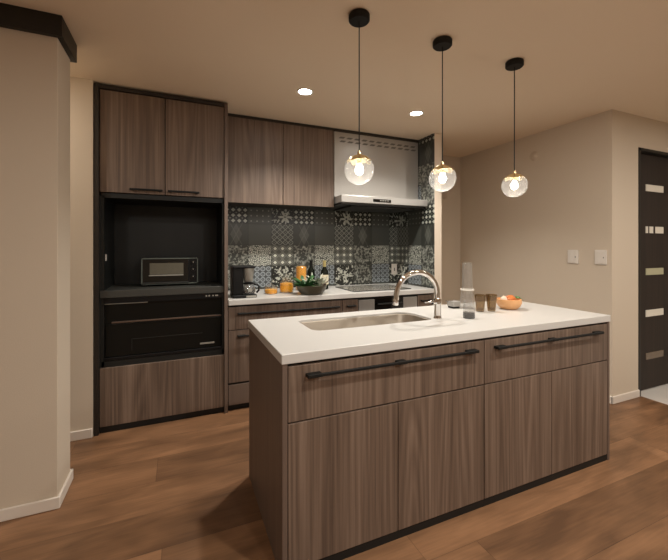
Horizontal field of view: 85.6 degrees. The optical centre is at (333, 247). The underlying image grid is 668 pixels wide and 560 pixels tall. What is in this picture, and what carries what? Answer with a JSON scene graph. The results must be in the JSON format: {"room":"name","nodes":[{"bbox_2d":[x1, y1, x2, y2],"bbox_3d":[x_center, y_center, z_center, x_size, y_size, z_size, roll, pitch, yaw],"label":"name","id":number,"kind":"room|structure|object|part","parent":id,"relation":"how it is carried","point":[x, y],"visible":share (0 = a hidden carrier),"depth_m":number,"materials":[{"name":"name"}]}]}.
{"room":"kitchen","nodes":[
{"label":"kitchen","id":0,"kind":"room"},
{"bbox_2d":[0,27,69,508],"bbox_3d":[-1.906,0.073,1.601,1.167,2.350,0.222,0,0,-23],"label":"wall pillar","id":1,"kind":"structure","parent":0,"point":[34,68],"depth_m":1.69,"materials":[{"name":"beige paint"}]},
{"bbox_2d":[0,468,72,521],"bbox_3d":[-1.900,1.220,1.603,1.179,0.056,0.246,0,0,-23],"label":"baseboard","id":2,"kind":"structure","parent":1,"relation":"attached to","point":[44,505],"depth_m":1.69,"materials":[{"name":"white wood"}]},
{"bbox_2d":[0,3,76,62],"bbox_3d":[-1.893,-1.053,1.603,1.192,0.098,0.277,0,0,-23],"label":"trim","id":3,"kind":"structure","parent":1,"relation":"attached to","point":[13,17],"depth_m":1.68,"materials":[{"name":"black wood"}]},
{"bbox_2d":[70,77,93,436],"bbox_3d":[-2.946,0.073,2.139,2.682,2.350,0.640,0,0,-23],"label":"wall","id":4,"kind":"structure","parent":0,"point":[81,90],"depth_m":2.35,"materials":[{"name":"beige paint"}]},
{"bbox_2d":[70,428,91,441],"bbox_3d":[-2.817,1.218,1.838,2.680,0.060,0.014,0,0,-23],"label":"baseboard","id":5,"kind":"structure","parent":4,"relation":"attached to","point":[86,433],"depth_m":2.34,"materials":[{"name":"white wood"}]},
{"bbox_2d":[0,0,667,157],"bbox_3d":[1.279,-1.152,0.823,9.400,0.100,6.900,0,0,-23],"label":"ceiling","id":6,"kind":"structure","parent":0,"point":[582,58],"depth_m":2.13,"materials":[{"name":"paint"}]},
{"bbox_2d":[296,88,312,95],"bbox_3d":[-0.205,-1.098,2.547,0.120,0.006,0.120,0,0,-23],"label":"recessed light","id":7,"kind":"object","parent":6,"relation":"in","point":[302,91],"visible":1,"depth_m":2.54,"materials":[{"name":"white plastic"}]},
{"bbox_2d":[347,8,372,184],"bbox_3d":[0.119,-0.699,1.707,0.141,0.805,0.141,0,0,-23],"label":"pendant lamp","id":8,"kind":"object","parent":6,"relation":"hanging from","point":[359,17],"visible":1,"depth_m":1.70,"materials":[{"name":"black metal"}]},
{"bbox_3d":[0.119,-0.369,1.707,0.040,0.052,0.040,0,0,-23],"label":"bulb","id":9,"kind":"part","parent":8,"relation":"part of","materials":[{"name":"white glass"}]},
{"bbox_3d":[0.119,-0.755,1.707,0.005,0.626,0.006,0,0,-23],"label":"cord","id":10,"kind":"part","parent":8,"relation":"part of","materials":[{"name":"black metal"}]},
{"bbox_2d":[409,110,423,115],"bbox_3d":[0.674,-1.098,2.958,0.120,0.006,0.120,0,0,-23],"label":"recessed light","id":11,"kind":"object","parent":6,"relation":"in","point":[416,112],"visible":1,"depth_m":2.96,"materials":[{"name":"white"}]},
{"bbox_2d":[430,35,453,185],"bbox_3d":[0.577,-0.699,1.920,0.141,0.805,0.141,0,0,-23],"label":"pendant lamp","id":12,"kind":"object","parent":6,"relation":"hanging from","point":[441,43],"visible":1,"depth_m":1.91,"materials":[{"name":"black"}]},
{"bbox_3d":[0.577,-0.755,1.920,0.005,0.626,0.006,0,0,-23],"label":"cord","id":13,"kind":"part","parent":12,"relation":"part of","materials":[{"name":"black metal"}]},
{"bbox_3d":[0.577,-0.369,1.920,0.040,0.052,0.040,0,0,-23],"label":"bulb","id":14,"kind":"part","parent":12,"relation":"part of","materials":[{"name":"white glass"}]},
{"bbox_2d":[501,57,525,196],"bbox_3d":[1.069,-0.699,2.138,0.141,0.805,0.141,0,0,-23],"label":"pendant lamp","id":15,"kind":"object","parent":6,"relation":"hanging from","point":[513,64],"visible":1,"depth_m":2.13,"materials":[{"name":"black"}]},
{"bbox_3d":[1.069,-0.755,2.138,0.005,0.626,0.006,0,0,-23],"label":"cord","id":16,"kind":"part","parent":15,"relation":"part of","materials":[{"name":"black metal"}]},
{"bbox_3d":[1.069,-0.369,2.138,0.040,0.052,0.040,0,0,-23],"label":"bulb","id":17,"kind":"part","parent":15,"relation":"part of","materials":[{"name":"white glass"}]},
{"bbox_2d":[0,383,667,559],"bbox_3d":[1.279,1.286,0.823,9.400,0.083,6.900,0,0,-23],"label":"floor","id":18,"kind":"structure","parent":0,"point":[182,489],"depth_m":1.71,"materials":[{"name":"brown wood"}]},
{"bbox_2d":[94,83,227,435],"bbox_3d":[-1.312,0.081,2.827,0.856,2.335,0.650,0,0,-23],"label":"tall cabinet","id":19,"kind":"object","parent":18,"relation":"on","point":[161,160],"visible":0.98,"depth_m":2.60,"materials":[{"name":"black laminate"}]},
{"bbox_3d":[-1.698,0.081,2.674,0.027,2.335,0.625,0,0,-23],"label":"panel","id":20,"kind":"part","parent":19,"relation":"part of","materials":[{"name":"black laminate"}]},
{"bbox_3d":[-1.388,-0.716,2.494,0.394,0.685,0.020,0,0,-23],"label":"door","id":21,"kind":"part","parent":19,"relation":"part of","materials":[{"name":"brown wood"}]},
{"bbox_3d":[-1.300,-0.397,2.500,0.204,0.014,0.040,0,0,-23],"label":"handle","id":22,"kind":"part","parent":19,"relation":"part of","materials":[{"name":"black metal"}]},
{"bbox_3d":[-1.317,-1.075,2.842,0.805,0.025,0.618,0,0,-23],"label":"panel","id":23,"kind":"part","parent":19,"relation":"part of","materials":[{"name":"black laminate"}]},
{"bbox_2d":[100,281,223,297],"bbox_3d":[-1.288,0.317,2.774,0.801,0.050,0.445,0,0,-23],"label":"shelf","id":24,"kind":"object","parent":19,"relation":"attached to","point":[119,289],"depth_m":2.63,"materials":[{"name":"black wood"}]},
{"bbox_3d":[-1.202,1.008,2.575,0.799,0.391,0.020,0,0,-23],"label":"flap door","id":25,"kind":"part","parent":19,"relation":"part of","materials":[{"name":"brown wood"}]},
{"bbox_2d":[104,293,221,360],"bbox_3d":[-1.282,0.556,2.775,0.764,0.427,0.430,0,0,-23],"label":"oven","id":26,"kind":"object","parent":19,"relation":"in","point":[143,326],"visible":0.98,"depth_m":2.59,"materials":[{"name":"black metal"}]},
{"bbox_3d":[-1.204,0.362,2.594,0.764,0.036,0.034,0,0,-23],"label":"control panel","id":27,"kind":"part","parent":26,"relation":"part of","materials":[{"name":"black plastic"}]},
{"bbox_3d":[-1.208,0.637,2.603,0.752,0.222,0.014,0,0,-23],"label":"door","id":28,"kind":"part","parent":26,"relation":"part of","materials":[{"name":"black glass"}]},
{"bbox_3d":[-1.189,0.515,2.608,0.720,0.010,0.021,0,0,-23],"label":"rail","id":29,"kind":"part","parent":26,"relation":"part of","materials":[{"name":"brown metal"}]},
{"bbox_3d":[-1.286,0.792,2.784,0.794,0.040,0.430,0,0,-23],"label":"panel","id":30,"kind":"part","parent":19,"relation":"part of","materials":[{"name":"black wood"}]},
{"bbox_3d":[-1.375,0.068,2.990,0.794,2.260,0.020,0,0,-23],"label":"panel","id":31,"kind":"part","parent":19,"relation":"part of","materials":[{"name":"black wood"}]},
{"bbox_2d":[141,257,197,285],"bbox_3d":[-1.286,0.186,2.840,0.391,0.212,0.266,0,0,-23],"label":"toaster oven","id":32,"kind":"object","parent":19,"relation":"on","point":[154,270],"visible":1,"depth_m":2.73,"materials":[{"name":"black plastic"}]},
{"bbox_2d":[142,281,187,284],"bbox_3d":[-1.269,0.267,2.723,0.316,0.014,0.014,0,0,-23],"label":"tray","id":33,"kind":"object","parent":32,"relation":"on","point":[143,282],"depth_m":2.71,"materials":[{"name":"metal"}]},
{"bbox_3d":[-1.271,0.172,2.726,0.312,0.167,0.011,0,0,-23],"label":"door","id":34,"kind":"part","parent":32,"relation":"part of","materials":[{"name":"black glass"}]},
{"bbox_3d":[-1.261,0.209,2.716,0.237,0.009,0.018,0,0,-23],"label":"handle","id":35,"kind":"part","parent":32,"relation":"part of","materials":[{"name":"silver metal"}]},
{"bbox_3d":[-1.080,-0.397,2.595,0.209,0.014,0.040,0,0,-23],"label":"handle","id":36,"kind":"part","parent":19,"relation":"part of","materials":[{"name":"black metal"}]},
{"bbox_3d":[-1.018,-0.716,2.654,0.400,0.685,0.020,0,0,-23],"label":"door","id":37,"kind":"part","parent":19,"relation":"part of","materials":[{"name":"brown wood"}]},
{"bbox_3d":[-0.935,0.081,3.003,0.024,2.335,0.625,0,0,-23],"label":"panel","id":38,"kind":"part","parent":19,"relation":"part of","materials":[{"name":"brown wood"}]},
{"bbox_2d":[228,299,341,410],"bbox_3d":[-0.476,0.848,3.187,0.957,0.800,0.629,0,0,-23],"label":"base cabinet","id":39,"kind":"object","parent":18,"relation":"on","point":[238,315],"visible":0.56,"depth_m":2.79,"materials":[{"name":"brown laminate"}]},
{"bbox_3d":[-0.368,1.127,2.936,0.953,0.153,0.020,0,0,-23],"label":"drawer","id":40,"kind":"part","parent":39,"relation":"part of","materials":[{"name":"brown wood"}]},
{"bbox_3d":[-0.368,0.835,2.936,0.953,0.398,0.020,0,0,-23],"label":"drawer","id":41,"kind":"part","parent":39,"relation":"part of","materials":[{"name":"brown wood"}]},
{"bbox_3d":[-0.368,0.543,2.936,0.953,0.174,0.020,0,0,-23],"label":"drawer","id":42,"kind":"part","parent":39,"relation":"part of","materials":[{"name":"brown wood"}]},
{"bbox_2d":[228,283,433,305],"bbox_3d":[-0.040,0.419,3.384,1.915,0.042,0.638,0,0,-23],"label":"countertop","id":43,"kind":"structure","parent":39,"relation":"on","point":[332,292],"depth_m":3.10,"materials":[{"name":"white stone"}]},
{"bbox_2d":[230,265,259,298],"bbox_3d":[-0.717,0.273,2.913,0.213,0.250,0.182,0,0,-23],"label":"coffee maker","id":44,"kind":"object","parent":43,"relation":"on","point":[240,275],"visible":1,"depth_m":2.85,"materials":[{"name":"black plastic"}]},
{"bbox_3d":[-0.737,0.157,2.916,0.178,0.018,0.160,0,0,-23],"label":"lid","id":45,"kind":"part","parent":44,"relation":"part of","materials":[{"name":"black plastic"}]},
{"bbox_2d":[243,268,253,281],"bbox_3d":[-0.691,0.220,2.906,0.094,0.112,0.094,0,0,-23],"label":"basket","id":46,"kind":"object","parent":44,"relation":"on","point":[248,273],"depth_m":2.87,"materials":[{"name":"silver metal"}]},
{"bbox_2d":[265,283,277,293],"bbox_3d":[-0.542,0.349,3.099,0.112,0.097,0.112,0,0,-23],"label":"glass jar","id":47,"kind":"object","parent":43,"relation":"on","point":[267,291],"visible":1,"depth_m":3.06,"materials":[{"name":"orange glass"}]},
{"bbox_2d":[279,275,292,292],"bbox_3d":[-0.417,0.310,3.174,0.124,0.175,0.124,0,0,-23],"label":"glass jar","id":48,"kind":"object","parent":43,"relation":"on","point":[285,287],"visible":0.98,"depth_m":3.13,"materials":[{"name":"orange glass"}]},
{"bbox_2d":[296,266,305,289],"bbox_3d":[-0.305,0.267,3.353,0.102,0.261,0.102,0,0,-23],"label":"storage jar","id":49,"kind":"object","parent":43,"relation":"on","point":[300,270],"visible":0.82,"depth_m":3.31,"materials":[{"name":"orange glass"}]},
{"bbox_2d":[290,274,329,294],"bbox_3d":[-0.202,0.309,3.067,0.383,0.177,0.295,0,0,-23],"label":"bowl","id":50,"kind":"object","parent":43,"relation":"on","point":[309,286],"visible":1,"depth_m":3.00,"materials":[{"name":"grey ceramic"}]},
{"bbox_3d":[-0.192,0.358,3.086,0.264,0.080,0.264,0,0,-23],"label":"pot","id":51,"kind":"part","parent":50,"relation":"part of","materials":[{"name":"grey ceramic"}]},
{"bbox_2d":[307,260,314,279],"bbox_3d":[-0.222,0.261,3.498,0.075,0.274,0.075,0,0,-23],"label":"wine bottle","id":52,"kind":"object","parent":43,"relation":"on","point":[310,271],"visible":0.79,"depth_m":3.48,"materials":[{"name":"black glass"}]},
{"bbox_2d":[320,260,328,289],"bbox_3d":[-0.090,0.261,3.424,0.077,0.274,0.077,0,0,-23],"label":"wine bottle","id":53,"kind":"object","parent":43,"relation":"on","point":[324,271],"visible":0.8,"depth_m":3.40,"materials":[{"name":"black glass"}]},
{"bbox_3d":[-0.090,0.262,3.424,0.075,0.272,0.075,0,0,-23],"label":"glass","id":54,"kind":"part","parent":53,"relation":"part of","materials":[{"name":"glass"}]},
{"bbox_2d":[336,284,410,291],"bbox_3d":[0.375,0.394,3.526,0.608,0.007,0.428,0,0,-23],"label":"cooktop","id":55,"kind":"object","parent":43,"relation":"in","point":[359,288],"visible":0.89,"depth_m":3.52,"materials":[{"name":"grey glass"}]},
{"bbox_2d":[342,298,357,312],"bbox_3d":[0.034,0.848,3.407,0.150,0.800,0.629,0,0,-23],"label":"base cabinet","id":56,"kind":"object","parent":18,"relation":"on","point":[349,304],"visible":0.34,"depth_m":3.14,"materials":[{"name":"brown laminate"}]},
{"bbox_2d":[249,328,483,559],"bbox_3d":[0.135,0.843,1.838,0.996,0.811,0.717,0,0,-23],"label":"base cabinet","id":57,"kind":"object","parent":18,"relation":"on","point":[349,456],"visible":0.91,"depth_m":1.51,"materials":[{"name":"brown wood"}]},
{"bbox_3d":[-0.319,0.843,1.659,0.020,0.811,0.687,0,0,-23],"label":"panel","id":58,"kind":"part","parent":57,"relation":"part of","materials":[{"name":"brown wood"}]},
{"bbox_3d":[0.047,0.937,1.454,0.483,0.548,0.020,0,0,-23],"label":"door","id":59,"kind":"part","parent":57,"relation":"part of","materials":[{"name":"brown wood"}]},
{"bbox_3d":[0.271,0.552,1.551,0.970,0.210,0.020,0,0,-23],"label":"drawer","id":60,"kind":"part","parent":57,"relation":"part of","materials":[{"name":"brown wood"}]},
{"bbox_2d":[248,301,610,364],"bbox_3d":[0.577,0.417,2.049,1.981,0.038,0.703,0,0,-23],"label":"countertop","id":61,"kind":"structure","parent":57,"relation":"on","point":[289,341],"depth_m":1.79,"materials":[{"name":"white stone"}]},
{"bbox_2d":[300,314,428,330],"bbox_3d":[0.179,0.503,1.981,0.713,0.186,0.272,0,0,-23],"label":"sink","id":62,"kind":"object","parent":61,"relation":"in","point":[393,318],"visible":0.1,"depth_m":2.11,"materials":[{"name":"metal"}]},
{"bbox_2d":[393,270,441,318],"bbox_3d":[0.458,0.259,1.970,0.313,0.277,0.045,0,0,-23],"label":"faucet","id":63,"kind":"object","parent":61,"relation":"on","point":[436,302],"visible":1,"depth_m":1.98,"materials":[{"name":"silver metal"}]},
{"bbox_3d":[0.455,0.207,1.969,0.303,0.172,0.029,0,0,-23],"label":"spout","id":64,"kind":"part","parent":63,"relation":"part of","materials":[{"name":"silver metal"}]},
{"bbox_2d":[446,300,459,308],"bbox_3d":[0.773,0.372,2.368,0.094,0.052,0.061,0,0,-23],"label":"bowl","id":65,"kind":"object","parent":61,"relation":"on","point":[453,304],"visible":1,"depth_m":2.35,"materials":[{"name":"black metal"}]},
{"bbox_2d":[460,262,474,306],"bbox_3d":[0.873,0.247,2.364,0.100,0.300,0.100,0,0,-23],"label":"glass carafe","id":66,"kind":"object","parent":61,"relation":"on","point":[462,289],"visible":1,"depth_m":2.35,"materials":[{"name":"clear glass"}]},
{"bbox_2d":[463,300,474,318],"bbox_3d":[0.760,0.348,2.033,0.066,0.098,0.066,0,0,-23],"label":"drinking glass","id":67,"kind":"object","parent":61,"relation":"on","point":[466,314],"visible":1,"depth_m":2.01,"materials":[{"name":"glass"}]},
{"bbox_2d":[496,297,521,309],"bbox_3d":[1.135,0.365,2.340,0.154,0.065,0.154,0,0,-23],"label":"bowl","id":68,"kind":"object","parent":61,"relation":"on","point":[515,304],"visible":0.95,"depth_m":2.28,"materials":[{"name":"orange wood"}]},
{"bbox_3d":[0.494,0.937,1.647,0.484,0.548,0.020,0,0,-23],"label":"door","id":69,"kind":"part","parent":57,"relation":"part of","materials":[{"name":"brown wood"}]},
{"bbox_2d":[357,294,416,310],"bbox_3d":[0.392,0.848,3.562,0.622,0.800,0.628,0,0,-23],"label":"oven","id":70,"kind":"object","parent":18,"relation":"on","point":[381,302],"visible":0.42,"depth_m":3.28,"materials":[{"name":"metal"}]},
{"bbox_3d":[0.502,0.553,3.310,0.303,0.190,0.022,0,0,-23],"label":"glass door","id":71,"kind":"part","parent":70,"relation":"part of","materials":[{"name":"black glass"}]},
{"bbox_2d":[416,293,431,306],"bbox_3d":[0.763,0.848,3.721,0.177,0.800,0.629,0,0,-23],"label":"base cabinet","id":72,"kind":"object","parent":18,"relation":"on","point":[421,298],"visible":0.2,"depth_m":3.45,"materials":[{"name":"brown laminate"}]},
{"bbox_2d":[479,322,609,505],"bbox_3d":[1.042,0.843,2.229,0.976,0.811,0.717,0,0,-23],"label":"base cabinet","id":73,"kind":"object","parent":18,"relation":"on","point":[547,392],"visible":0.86,"depth_m":1.90,"materials":[{"name":"brown wood"}]},
{"bbox_3d":[0.938,0.937,1.839,0.472,0.548,0.020,0,0,-23],"label":"door","id":74,"kind":"part","parent":73,"relation":"part of","materials":[{"name":"brown wood"}]},
{"bbox_3d":[1.159,0.552,1.934,0.952,0.210,0.020,0,0,-23],"label":"drawer","id":75,"kind":"part","parent":73,"relation":"part of","materials":[{"name":"brown wood"}]},
{"bbox_3d":[1.377,0.937,2.028,0.477,0.548,0.020,0,0,-23],"label":"door","id":76,"kind":"part","parent":73,"relation":"part of","materials":[{"name":"brown wood"}]},
{"bbox_3d":[1.476,0.843,2.432,0.018,0.811,0.687,0,0,-23],"label":"panel","id":77,"kind":"part","parent":73,"relation":"part of","materials":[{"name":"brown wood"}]},
{"bbox_2d":[228,155,459,304],"bbox_3d":[-0.026,0.073,3.851,9.400,2.350,0.206,0,0,-23],"label":"wall","id":78,"kind":"structure","parent":0,"point":[357,248],"depth_m":3.74,"materials":[{"name":"tile"}]},
{"bbox_2d":[228,113,333,209],"bbox_3d":[-0.521,-0.735,3.310,0.960,0.730,0.392,0,0,-23],"label":"upper cabinet","id":79,"kind":"object","parent":78,"relation":"attached to","point":[277,164],"visible":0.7,"depth_m":3.12,"materials":[{"name":"brown laminate"}]},
{"bbox_3d":[-0.663,-0.722,3.046,0.469,0.704,0.020,0,0,-23],"label":"door","id":80,"kind":"part","parent":79,"relation":"part of","materials":[{"name":"brown wood"}]},
{"bbox_3d":[-0.225,-0.722,3.235,0.476,0.704,0.020,0,0,-23],"label":"door","id":81,"kind":"part","parent":79,"relation":"part of","materials":[{"name":"brown wood"}]},
{"bbox_2d":[326,128,427,212],"bbox_3d":[0.388,-0.736,3.620,0.942,0.728,0.542,0,0,-23],"label":"range hood","id":82,"kind":"object","parent":78,"relation":"attached to","point":[393,186],"visible":0.88,"depth_m":3.48,"materials":[{"name":"silver metal"}]},
{"bbox_3d":[0.400,-0.380,3.619,0.700,0.016,0.390,0,0,-23],"label":"filter plate","id":83,"kind":"part","parent":82,"relation":"part of","materials":[{"name":"metal"}]},
{"bbox_3d":[0.391,-0.396,3.623,0.915,0.016,0.495,0,0,-23],"label":"under panel","id":84,"kind":"part","parent":82,"relation":"part of","materials":[{"name":"metal"}]},
{"bbox_3d":[0.449,-0.433,3.356,0.190,0.027,0.004,0,0,-23],"label":"control panel","id":85,"kind":"part","parent":82,"relation":"part of","materials":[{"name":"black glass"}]},
{"bbox_2d":[391,264,396,274],"bbox_3d":[0.673,0.243,4.034,0.070,0.120,0.011,0,0,-23],"label":"wall outlet","id":86,"kind":"object","parent":78,"relation":"attached to","point":[393,266],"visible":1,"depth_m":4.03,"materials":[{"name":"white plastic"}]},
{"bbox_2d":[442,192,447,198],"bbox_3d":[1.328,-0.622,4.321,0.092,0.092,0.015,0,0,-23],"label":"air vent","id":87,"kind":"object","parent":78,"relation":"in","point":[444,194],"visible":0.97,"depth_m":4.32,"materials":[{"name":"plastic"}]},
{"bbox_2d":[397,133,434,288],"bbox_3d":[0.841,-0.352,3.772,0.006,1.500,0.638,0,0,-23],"label":"tiled wall","id":88,"kind":"structure","parent":0,"point":[415,228],"depth_m":3.66,"materials":[{"name":"tile"}]},
{"bbox_2d":[420,133,441,305],"bbox_3d":[0.883,0.073,3.789,0.084,2.350,0.640,0,0,-23],"label":"wall partition","id":89,"kind":"structure","parent":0,"point":[438,137],"depth_m":3.50,"materials":[{"name":"paint"}]},
{"bbox_2d":[460,109,637,395],"bbox_3d":[2.050,0.073,3.723,0.359,2.350,1.685,0,0,-23],"label":"wall","id":90,"kind":"structure","parent":0,"point":[581,187],"depth_m":3.22,"materials":[{"name":"beige paint"}]},
{"bbox_2d":[530,151,537,160],"bbox_3d":[1.938,-0.889,3.507,0.015,0.092,0.092,0,0,-23],"label":"air vent","id":91,"kind":"object","parent":90,"relation":"in","point":[534,155],"visible":1,"depth_m":3.50,"materials":[{"name":"plastic"}]},
{"bbox_2d":[568,250,578,263],"bbox_3d":[2.091,0.081,3.156,0.013,0.120,0.092,0,0,-23],"label":"light switch","id":92,"kind":"object","parent":90,"relation":"attached to","point":[573,255],"visible":1,"depth_m":3.15,"materials":[{"name":"white plastic"}]},
{"bbox_2d":[595,250,606,264],"bbox_3d":[2.180,0.081,2.949,0.013,0.120,0.092,0,0,-23],"label":"light switch","id":93,"kind":"object","parent":90,"relation":"attached to","point":[600,255],"visible":1,"depth_m":2.94,"materials":[{"name":"white plastic"}]},
{"bbox_2d":[610,389,639,403],"bbox_3d":[2.046,1.218,3.715,0.371,0.060,1.697,0,0,-23],"label":"baseboard","id":94,"kind":"structure","parent":90,"relation":"attached to","point":[633,394],"depth_m":2.93,"materials":[{"name":"white wood"}]},
{"bbox_2d":[638,116,667,152],"bbox_3d":[3.725,0.073,3.655,2.665,2.350,0.235,0,0,-23],"label":"wall","id":95,"kind":"structure","parent":0,"point":[652,134],"depth_m":3.10,"materials":[{"name":"beige paint"}]},
{"bbox_2d":[638,147,667,395],"bbox_3d":[2.947,0.205,3.263,0.925,2.085,0.140,0,0,-23],"label":"door","id":96,"kind":"structure","parent":95,"relation":"in","point":[652,164],"depth_m":3.19,"materials":[{"name":"black wood"}]},
{"bbox_3d":[2.838,0.950,3.193,0.270,0.058,0.006,0,0,-23],"label":"glass pane","id":97,"kind":"part","parent":96,"relation":"part of","materials":[{"name":"beige glass"}]},
{"bbox_3d":[2.838,0.576,3.193,0.270,0.058,0.006,0,0,-23],"label":"glass pane","id":98,"kind":"part","parent":96,"relation":"part of","materials":[{"name":"beige glass"}]},
{"bbox_3d":[2.838,0.212,3.193,0.270,0.058,0.006,0,0,-23],"label":"glass pane","id":99,"kind":"part","parent":96,"relation":"part of","materials":[{"name":"beige glass"}]},
{"bbox_3d":[2.838,-0.154,3.193,0.270,0.058,0.006,0,0,-23],"label":"glass pane","id":100,"kind":"part","parent":96,"relation":"part of","materials":[{"name":"beige glass"}]},
{"bbox_3d":[2.838,-0.520,3.193,0.270,0.058,0.006,0,0,-23],"label":"glass pane","id":101,"kind":"part","parent":96,"relation":"part of","materials":[{"name":"beige glass"}]}
]}

